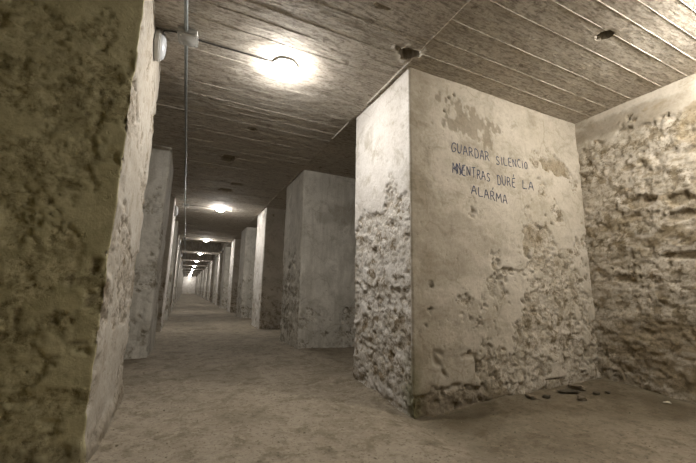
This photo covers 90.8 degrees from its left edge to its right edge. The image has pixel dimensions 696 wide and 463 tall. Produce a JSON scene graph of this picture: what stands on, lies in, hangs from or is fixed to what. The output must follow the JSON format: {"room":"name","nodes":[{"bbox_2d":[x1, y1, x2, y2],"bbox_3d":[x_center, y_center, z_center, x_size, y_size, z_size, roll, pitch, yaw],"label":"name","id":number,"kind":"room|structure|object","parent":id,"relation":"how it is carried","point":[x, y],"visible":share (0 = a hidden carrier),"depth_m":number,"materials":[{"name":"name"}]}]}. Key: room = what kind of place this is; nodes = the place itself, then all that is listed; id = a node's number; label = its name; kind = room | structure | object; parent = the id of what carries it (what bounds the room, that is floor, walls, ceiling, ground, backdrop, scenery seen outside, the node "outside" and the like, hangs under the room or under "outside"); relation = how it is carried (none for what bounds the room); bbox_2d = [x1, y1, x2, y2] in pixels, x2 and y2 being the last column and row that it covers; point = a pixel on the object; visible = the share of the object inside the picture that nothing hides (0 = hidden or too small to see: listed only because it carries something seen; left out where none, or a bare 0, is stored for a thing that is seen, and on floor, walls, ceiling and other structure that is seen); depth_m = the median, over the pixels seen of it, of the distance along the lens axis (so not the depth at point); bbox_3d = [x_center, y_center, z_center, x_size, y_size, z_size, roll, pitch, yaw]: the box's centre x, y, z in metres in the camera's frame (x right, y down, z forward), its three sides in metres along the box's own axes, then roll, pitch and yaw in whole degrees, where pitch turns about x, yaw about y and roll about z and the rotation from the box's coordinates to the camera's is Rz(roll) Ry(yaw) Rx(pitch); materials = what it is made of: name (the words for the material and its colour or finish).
{"room":"underground air-raid shelter","nodes":[
{"label":"underground air-raid shelter","id":0,"kind":"room"},
{"bbox_2d":[182,276,195,293],"bbox_3d":[-24.060,8.151,52.035,5.800,2.642,0.016,6,-11,-25],"label":"wall","id":1,"kind":"structure","parent":0,"point":[189,283],"depth_m":52.02,"materials":[{"name":"paint"}]},
{"bbox_2d":[88,294,695,462],"bbox_3d":[-10.918,4.819,24.241,5.970,0.108,61.800,6,-11,-25],"label":"floor","id":2,"kind":"structure","parent":0,"point":[358,439],"depth_m":2.23,"materials":[{"name":"beige concrete"}]},
{"bbox_2d":[0,0,160,462],"bbox_3d":[-2.248,-0.197,1.733,2.038,2.642,1.076,6,-11,-25],"label":"stone pier","id":3,"kind":"object","parent":2,"relation":"on","point":[79,79],"visible":0.99,"depth_m":1.61,"materials":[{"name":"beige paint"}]},
{"bbox_2d":[154,29,166,61],"bbox_3d":[-1.299,-1.288,2.383,0.065,0.221,0.170,6,-11,-25],"label":"wall lamp","id":4,"kind":"object","parent":3,"relation":"attached to","point":[160,41],"visible":1,"depth_m":2.33,"materials":[{"name":"white glass"}]},
{"bbox_2d":[160,32,166,59],"bbox_3d":[-1.285,-1.286,2.389,0.035,0.198,0.152,6,-11,-25],"label":"diffuser","id":5,"kind":"object","parent":4,"relation":"attached to","point":[163,41],"depth_m":2.34,"materials":[{"name":"white glass"}]},
{"bbox_2d":[124,144,173,358],"bbox_3d":[-3.400,0.204,4.160,2.046,2.642,1.016,6,-11,-25],"label":"stone pier","id":6,"kind":"object","parent":2,"relation":"on","point":[157,193],"visible":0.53,"depth_m":4.12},
{"bbox_2d":[156,196,175,331],"bbox_3d":[-4.535,0.596,6.532,2.032,2.642,1.015,6,-11,-25],"label":"stone pier","id":7,"kind":"object","parent":2,"relation":"on","point":[162,299],"visible":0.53,"depth_m":6.55,"materials":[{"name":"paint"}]},
{"bbox_2d":[174,206,177,216],"bbox_3d":[-3.487,-0.413,6.974,0.065,0.221,0.170,6,-11,-25],"label":"wall lamp","id":8,"kind":"object","parent":7,"relation":"attached to","point":[176,207],"visible":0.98,"depth_m":6.91,"materials":[{"name":"white plastic"}]},
{"bbox_2d":[164,221,178,319],"bbox_3d":[-5.667,0.988,8.909,2.031,2.642,1.014,6,-11,-25],"label":"stone pier","id":9,"kind":"object","parent":2,"relation":"on","point":[175,234],"visible":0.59,"depth_m":8.94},
{"bbox_2d":[169,235,179,312],"bbox_3d":[-6.797,1.380,11.285,2.032,2.642,1.014,6,-11,-25],"label":"stone pier","id":10,"kind":"object","parent":2,"relation":"on","point":[178,236],"visible":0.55,"depth_m":11.35,"materials":[{"name":"paint"}]},
{"bbox_2d":[172,245,180,307],"bbox_3d":[-7.927,1.772,13.659,2.032,2.642,1.012,6,-11,-25],"label":"stone pier","id":11,"kind":"object","parent":2,"relation":"on","point":[179,245],"visible":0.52,"depth_m":13.71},
{"bbox_2d":[174,250,180,304],"bbox_3d":[-9.059,2.165,16.036,2.032,2.642,1.013,6,-11,-25],"label":"stone pier","id":12,"kind":"object","parent":2,"relation":"on","point":[180,250],"visible":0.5,"depth_m":16.08,"materials":[{"name":"paint"}]},
{"bbox_2d":[176,258,180,302],"bbox_3d":[-10.190,2.557,18.411,2.031,2.642,1.014,6,-11,-25],"label":"stone pier","id":13,"kind":"object","parent":2,"relation":"on","point":[180,258],"visible":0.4,"depth_m":18.47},
{"bbox_2d":[199,271,201,295],"bbox_3d":[-14.640,5.648,36.630,2.135,2.642,1.012,6,-11,-25],"label":"stone pier","id":14,"kind":"object","parent":2,"relation":"on","point":[201,271],"visible":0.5,"depth_m":35.85,"materials":[{"name":"paint"}]},
{"bbox_2d":[200,270,203,296],"bbox_3d":[-13.486,5.258,34.266,2.120,2.642,1.015,6,-11,-25],"label":"stone pier","id":15,"kind":"object","parent":2,"relation":"on","point":[203,270],"visible":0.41,"depth_m":33.50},
{"bbox_2d":[201,269,204,296],"bbox_3d":[-12.361,4.865,31.887,2.135,2.642,1.012,6,-11,-25],"label":"stone pier","id":16,"kind":"object","parent":2,"relation":"on","point":[204,269],"visible":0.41,"depth_m":31.11,"materials":[{"name":"paint"}]},
{"bbox_2d":[202,267,206,297],"bbox_3d":[-11.256,4.470,29.501,2.120,2.642,1.015,6,-11,-25],"label":"stone pier","id":17,"kind":"object","parent":2,"relation":"on","point":[205,273],"visible":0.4,"depth_m":28.72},
{"bbox_2d":[204,265,208,298],"bbox_3d":[-10.085,4.082,27.143,2.135,2.642,1.012,6,-11,-25],"label":"stone pier","id":18,"kind":"object","parent":2,"relation":"on","point":[208,265],"visible":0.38,"depth_m":26.38,"materials":[{"name":"paint"}]},
{"bbox_2d":[206,263,210,299],"bbox_3d":[-8.977,3.687,24.758,2.120,2.642,1.015,6,-11,-25],"label":"stone pier","id":19,"kind":"object","parent":2,"relation":"on","point":[209,271],"visible":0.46,"depth_m":24.00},
{"bbox_2d":[208,260,214,301],"bbox_3d":[-7.855,3.294,22.377,2.135,2.642,1.012,6,-11,-25],"label":"stone pier","id":20,"kind":"object","parent":2,"relation":"on","point":[212,261],"visible":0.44,"depth_m":21.60,"materials":[{"name":"paint"}]},
{"bbox_2d":[211,257,218,302],"bbox_3d":[-6.701,2.904,20.013,2.120,2.642,1.015,6,-11,-25],"label":"stone pier","id":21,"kind":"object","parent":2,"relation":"on","point":[216,258],"visible":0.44,"depth_m":19.27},
{"bbox_2d":[215,253,222,305],"bbox_3d":[-5.577,2.511,17.634,2.135,2.642,1.012,6,-11,-25],"label":"stone pier","id":22,"kind":"object","parent":2,"relation":"on","point":[220,261],"visible":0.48,"depth_m":16.85,"materials":[{"name":"paint"}]},
{"bbox_2d":[219,247,230,308],"bbox_3d":[-4.454,2.118,15.254,2.153,2.642,1.014,6,-11,-25],"label":"stone pier","id":23,"kind":"object","parent":2,"relation":"on","point":[227,250],"visible":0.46,"depth_m":14.47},
{"bbox_2d":[227,239,240,312],"bbox_3d":[-3.308,1.727,12.886,2.118,2.642,1.015,6,-11,-25],"label":"stone pier","id":24,"kind":"object","parent":2,"relation":"on","point":[235,248],"visible":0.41,"depth_m":12.12,"materials":[{"name":"paint"}]},
{"bbox_2d":[236,227,256,317],"bbox_3d":[-2.186,1.334,10.507,2.140,2.642,1.017,6,-11,-25],"label":"stone pier","id":25,"kind":"object","parent":2,"relation":"on","point":[249,234],"visible":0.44,"depth_m":9.74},
{"bbox_2d":[251,208,285,328],"bbox_3d":[-1.054,0.942,8.132,2.138,2.642,1.016,6,-11,-25],"label":"stone pier","id":26,"kind":"object","parent":2,"relation":"on","point":[268,269],"visible":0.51,"depth_m":7.38,"materials":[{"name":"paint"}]},
{"bbox_2d":[279,170,355,348],"bbox_3d":[0.075,0.550,5.756,2.139,2.642,1.016,6,-11,-25],"label":"stone pier","id":27,"kind":"object","parent":2,"relation":"on","point":[318,303],"visible":0.61,"depth_m":5.07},
{"bbox_2d":[113,335,695,462],"bbox_3d":[-0.251,1.491,3.947,3.709,0.102,5.907,6,-11,-25],"label":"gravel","id":28,"kind":"object","parent":2,"relation":"on","point":[191,335],"visible":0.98,"depth_m":2.16,"materials":[{"name":"gravel"}]},
{"bbox_2d":[352,67,600,418],"bbox_3d":[1.219,0.153,3.353,2.142,2.642,0.964,6,-11,-25],"label":"stone pier","id":29,"kind":"object","parent":2,"relation":"on","point":[473,281],"visible":0.98,"depth_m":2.83,"materials":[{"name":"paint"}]},
{"bbox_2d":[525,393,535,398],"bbox_3d":[1.385,1.252,2.605,0.055,0.028,0.086,3,-10,-9],"label":"chip","id":30,"kind":"object","parent":2,"relation":"on","point":[528,395],"visible":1,"depth_m":2.59,"materials":[{"name":"beige stone"}]},
{"bbox_2d":[542,394,549,398],"bbox_3d":[1.531,1.272,2.647,0.050,0.028,0.053,7,-12,-32],"label":"chip","id":31,"kind":"object","parent":2,"relation":"on","point":[545,396],"visible":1,"depth_m":2.63,"materials":[{"name":"stone"}]},
{"bbox_2d":[557,389,579,393],"bbox_3d":[1.769,1.283,2.751,0.179,0.027,0.066,2,-10,-8],"label":"chip","id":32,"kind":"object","parent":2,"relation":"on","point":[564,391],"visible":1,"depth_m":2.73,"materials":[{"name":"stone"}]},
{"bbox_2d":[568,384,585,390],"bbox_3d":[1.898,1.292,2.846,0.131,0.040,0.076,-6,-12,34],"label":"chip","id":33,"kind":"object","parent":2,"relation":"on","point":[571,386],"visible":1,"depth_m":2.83,"materials":[{"name":"beige stone"}]},
{"bbox_2d":[577,395,586,400],"bbox_3d":[1.776,1.263,2.602,0.060,0.030,0.068,-1,-10,13],"label":"chip","id":34,"kind":"object","parent":2,"relation":"on","point":[580,397],"visible":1,"depth_m":2.58,"materials":[{"name":"beige stone"}]},
{"bbox_2d":[152,0,695,276],"bbox_3d":[-10.887,2.103,24.702,5.920,0.439,61.803,6,-11,-25],"label":"ceiling","id":35,"kind":"structure","parent":0,"point":[253,128],"depth_m":2.74,"materials":[{"name":"wood"}]},
{"bbox_2d":[180,0,189,253],"bbox_3d":[-12.130,2.454,25.510,0.190,0.051,61.600,6,-11,-25],"label":"conduit pipe","id":36,"kind":"object","parent":35,"relation":"attached to","point":[185,1],"visible":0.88,"depth_m":2.99,"materials":[{"name":"metal"}]},
{"bbox_2d":[177,26,198,47],"bbox_3d":[-1.114,-1.355,2.392,0.128,0.058,0.128,5,-11,-21],"label":"junction box","id":37,"kind":"object","parent":36,"relation":"attached to","point":[190,38],"visible":1,"depth_m":2.36,"materials":[{"name":"grey plastic"}]},
{"bbox_2d":[216,207,224,211],"bbox_3d":[-2.824,-0.477,7.581,0.194,0.076,0.194,6,-11,-25],"label":"ceiling lamp","id":38,"kind":"object","parent":35,"relation":"attached to","point":[220,209],"visible":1,"depth_m":7.52,"materials":[{"name":"white glass"}]},
{"bbox_2d":[198,39,272,62],"bbox_3d":[-0.828,-1.343,2.561,0.560,0.014,0.018,6,-11,-24],"label":"cable","id":39,"kind":"object","parent":35,"relation":"attached to","point":[198,39],"visible":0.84,"depth_m":2.55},
{"bbox_2d":[273,57,296,76],"bbox_3d":[-0.498,-1.282,2.707,0.194,0.076,0.194,6,-11,-25],"label":"ceiling lamp","id":40,"kind":"object","parent":35,"relation":"attached to","point":[284,66],"visible":1,"depth_m":2.66,"materials":[{"name":"white glass"}]},
{"bbox_2d":[575,73,695,403],"bbox_3d":[-8.249,3.860,25.669,0.074,2.642,61.800,6,-11,-25],"label":"wall","id":41,"kind":"structure","parent":0,"point":[637,156],"depth_m":2.94,"materials":[{"name":"stone"}]}
]}

